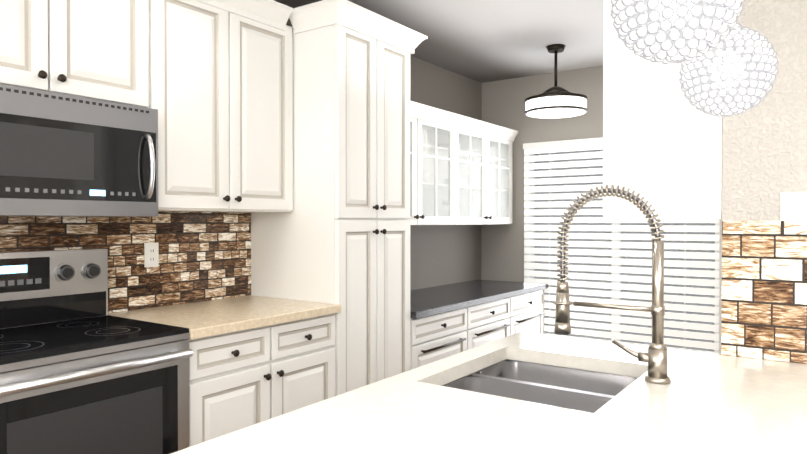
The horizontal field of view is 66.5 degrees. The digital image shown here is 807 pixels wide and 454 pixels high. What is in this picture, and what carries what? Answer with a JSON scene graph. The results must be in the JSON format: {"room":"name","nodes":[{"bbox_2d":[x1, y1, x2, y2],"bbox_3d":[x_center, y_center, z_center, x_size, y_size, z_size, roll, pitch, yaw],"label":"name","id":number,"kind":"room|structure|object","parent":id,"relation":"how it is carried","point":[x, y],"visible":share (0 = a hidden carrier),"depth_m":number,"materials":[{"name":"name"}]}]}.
{"room":"kitchen","nodes":[
{"label":"kitchen","id":0,"kind":"room"},
{"bbox_2d":[113,18,481,312],"bbox_3d":[-1.282,-0.001,2.980,0.120,2.620,7.040,0,1,35],"label":"wall","id":1,"kind":"structure","parent":0,"point":[440,255],"depth_m":5.17,"materials":[{"name":"grey paint"}]},
{"bbox_2d":[0,0,155,108],"bbox_3d":[-1.435,-0.772,2.346,0.348,0.565,0.804,0,1,35],"label":"upper cabinet","id":2,"kind":"object","parent":1,"relation":"attached to","point":[105,50],"depth_m":2.35,"materials":[{"name":"white paint"}]},
{"bbox_2d":[0,84,157,216],"bbox_3d":[-1.381,-0.262,2.313,0.458,0.440,0.792,0,1,35],"label":"over-the-range microwave","id":3,"kind":"object","parent":2,"relation":"attached to","point":[66,155],"visible":1,"depth_m":2.26,"materials":[{"name":"silver metal"}]},
{"bbox_2d":[0,212,250,312],"bbox_3d":[-1.808,0.164,2.122,0.009,0.463,3.288,0,1,35],"label":"backsplash","id":4,"kind":"structure","parent":1,"relation":"attached to","point":[204,256],"depth_m":2.99,"materials":[{"name":"stone"}]},
{"bbox_2d":[144,243,158,266],"bbox_3d":[-1.209,0.134,2.954,0.008,0.116,0.072,0,1,35],"label":"outlet","id":5,"kind":"object","parent":4,"relation":"attached to","point":[151,254],"visible":1,"depth_m":2.95,"materials":[{"name":"white plastic"}]},
{"bbox_2d":[156,0,292,212],"bbox_3d":[-0.962,-0.569,3.019,0.348,0.985,0.834,0,1,35],"label":"upper cabinet","id":6,"kind":"object","parent":1,"relation":"attached to","point":[211,81],"depth_m":2.88,"materials":[{"name":"white paint"}]},
{"bbox_2d":[409,109,460,224],"bbox_3d":[-0.029,-0.394,4.343,0.348,0.760,1.070,0,1,35],"label":"upper cabinet","id":7,"kind":"object","parent":1,"relation":"attached to","point":[427,131],"depth_m":4.49,"materials":[{"name":"white paint"}]},
{"bbox_2d":[461,125,514,224],"bbox_3d":[0.519,-0.401,5.120,0.348,0.760,1.071,0,1,35],"label":"upper cabinet","id":8,"kind":"object","parent":1,"relation":"attached to","point":[480,157],"depth_m":5.11,"materials":[{"name":"white paint"}]},
{"bbox_2d":[422,143,491,216],"bbox_3d":[0.234,-0.374,4.727,0.200,0.670,1.796,0,1,35],"label":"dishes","id":9,"kind":"object","parent":8,"relation":"in","point":[446,182],"depth_m":4.87,"materials":[{"name":"white ceramic"}]},
{"bbox_2d":[274,0,602,82],"bbox_3d":[-0.199,-1.354,2.204,2.530,0.100,6.800,0,1,35],"label":"ceiling","id":10,"kind":"structure","parent":0,"point":[482,41],"depth_m":4.18,"materials":[{"name":"white paint"}]},
{"bbox_2d":[525,44,587,118],"bbox_3d":[1.119,-1.078,4.519,0.450,0.494,0.450,0,1,35],"label":"light fixture","id":11,"kind":"object","parent":10,"relation":"hanging from","point":[555,101],"visible":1,"depth_m":4.39,"materials":[{"name":"white glass"}]},
{"bbox_2d":[481,65,602,281],"bbox_3d":[1.794,-0.021,5.044,2.530,2.620,0.120,0,1,35],"label":"wall","id":12,"kind":"structure","parent":0,"point":[502,245],"depth_m":5.50,"materials":[{"name":"grey paint"}]},
{"bbox_2d":[523,137,721,353],"bbox_3d":[1.734,0.239,5.040,1.580,1.940,0.160,0,1,35],"label":"window blinds","id":13,"kind":"object","parent":12,"relation":"attached to","point":[615,269],"visible":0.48,"depth_m":5.03,"materials":[{"name":"white paint"}]},
{"bbox_2d":[721,0,806,327],"bbox_3d":[2.060,0.215,1.250,2.520,2.220,0.120,0,1,35],"label":"wall","id":14,"kind":"structure","parent":0,"point":[764,154],"depth_m":1.84,"materials":[{"name":"beige paint"}]},
{"bbox_2d":[721,221,806,363],"bbox_3d":[1.142,0.190,1.816,0.363,0.417,0.010,0,1,35],"label":"backsplash","id":15,"kind":"structure","parent":14,"relation":"attached to","point":[764,289],"depth_m":1.85,"materials":[{"name":"stone"}]},
{"bbox_2d":[780,192,806,220],"bbox_3d":[1.151,-0.040,1.805,0.078,0.124,0.014,0,1,35],"label":"switch plate","id":16,"kind":"object","parent":14,"relation":"attached to","point":[793,206],"visible":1,"depth_m":1.81,"materials":[{"name":"white plastic"}]},
{"bbox_3d":[0.781,1.353,1.538,5.170,0.060,7.040,0,1,35],"label":"floor","id":17,"kind":"structure","parent":0,"visible":0},
{"bbox_2d":[0,249,192,453],"bbox_3d":[-1.286,0.708,2.231,0.725,1.215,0.764,0,1,35],"label":"range","id":18,"kind":"object","parent":17,"relation":"on","point":[82,371],"visible":1,"depth_m":2.19,"materials":[{"name":"silver metal"}]},
{"bbox_2d":[188,314,334,446],"bbox_3d":[-0.851,0.870,2.930,0.648,0.880,0.874,0,1,35],"label":"base cabinet","id":19,"kind":"object","parent":17,"relation":"on","point":[238,380],"visible":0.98,"depth_m":2.66,"materials":[{"name":"white paint"}]},
{"bbox_2d":[108,295,340,339],"bbox_3d":[-1.534,0.419,1.931,0.678,0.040,3.288,0,1,35],"label":"countertop","id":20,"kind":"structure","parent":19,"relation":"on","point":[204,319],"depth_m":2.81,"materials":[{"name":"stone"}]},
{"bbox_2d":[251,0,427,395],"bbox_3d":[-0.380,0.089,3.532,0.716,2.430,0.800,0,1,35],"label":"pantry cabinet","id":21,"kind":"object","parent":17,"relation":"on","point":[339,234],"visible":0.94,"depth_m":3.25,"materials":[{"name":"white paint"}]},
{"bbox_2d":[410,307,469,369],"bbox_3d":[-0.021,0.918,4.107,0.648,0.760,0.673,0,1,35],"label":"base cabinet","id":22,"kind":"object","parent":17,"relation":"on","point":[436,337],"depth_m":3.89,"materials":[{"name":"white paint"}]},
{"bbox_2d":[470,296,513,348],"bbox_3d":[0.367,0.913,4.658,0.648,0.760,0.674,0,1,35],"label":"base cabinet","id":23,"kind":"object","parent":17,"relation":"on","point":[491,321],"depth_m":4.48,"materials":[{"name":"white paint"}]},
{"bbox_2d":[514,289,544,333],"bbox_3d":[0.755,0.908,5.209,0.648,0.760,0.674,0,1,35],"label":"base cabinet","id":24,"kind":"object","parent":17,"relation":"on","point":[529,314],"depth_m":5.04,"materials":[{"name":"white paint"}]},
{"bbox_2d":[410,280,547,318],"bbox_3d":[0.379,0.513,4.646,0.678,0.039,2.021,0,1,35],"label":"countertop","id":25,"kind":"structure","parent":24,"relation":"on","point":[428,301],"depth_m":4.57,"materials":[{"name":"stone"}]},
{"bbox_3d":[-0.005,0.889,0.911,0.939,0.878,2.816,0,1,35],"label":"base cabinet","id":26,"kind":"object","parent":17,"relation":"on","visible":0},
{"bbox_2d":[171,332,806,453],"bbox_3d":[0.051,0.429,0.849,1.060,0.040,2.848,0,1,35],"label":"countertop","id":27,"kind":"structure","parent":26,"relation":"on","point":[706,403],"depth_m":1.32,"materials":[{"name":"stone"}]},
{"bbox_2d":[442,359,637,412],"bbox_3d":[0.380,0.547,1.688,0.499,0.211,0.577,0,1,35],"label":"undermount sink","id":28,"kind":"object","parent":27,"relation":"in","point":[577,389],"visible":0.15,"depth_m":1.81,"materials":[{"name":"silver metal"}]},
{"bbox_2d":[553,184,670,383],"bbox_3d":[0.560,0.142,1.670,0.312,0.516,0.064,0,1,35],"label":"pull-down faucet","id":29,"kind":"object","parent":27,"relation":"on","point":[655,357],"visible":1,"depth_m":1.62,"materials":[{"name":"silver metal"}]},
{"bbox_3d":[1.929,-0.003,3.144,0.120,2.620,2.830,0,1,35],"label":"wall","id":30,"kind":"structure","parent":0,"visible":0},
{"bbox_2d":[603,0,721,219],"bbox_3d":[1.117,-0.668,2.446,0.407,1.273,0.997,0,1,35],"label":"upper cabinet","id":31,"kind":"object","parent":30,"relation":"attached to","point":[662,145],"visible":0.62,"depth_m":2.04,"materials":[{"name":"white paint"}]},
{"bbox_3d":[0.800,-1.126,-0.230,2.890,0.490,3.970,0,1,35],"label":"ceiling soffit","id":32,"kind":"structure","parent":0,"visible":0},
{"bbox_2d":[610,0,744,64],"bbox_3d":[0.460,-0.585,1.037,0.210,0.614,0.210,0,1,35],"label":"crystal pendant light","id":33,"kind":"object","parent":32,"relation":"hanging from","point":[665,32],"visible":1,"depth_m":0.99,"materials":[{"name":"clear glass"}]},
{"bbox_2d":[679,21,778,116],"bbox_3d":[0.767,-0.579,1.456,0.210,0.634,0.210,0,1,35],"label":"crystal pendant light","id":34,"kind":"object","parent":32,"relation":"hanging from","point":[735,71],"visible":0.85,"depth_m":1.39,"materials":[{"name":"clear glass"}]},
{"label":"outside","id":35,"kind":"structure","parent":0,"visible":0},
{"bbox_2d":[534,149,714,351],"bbox_3d":[2.250,-0.317,5.748,4.200,3.200,0.001,0,1,35],"label":"sky","id":36,"kind":"structure","parent":35,"point":[690,277],"depth_m":5.95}
]}

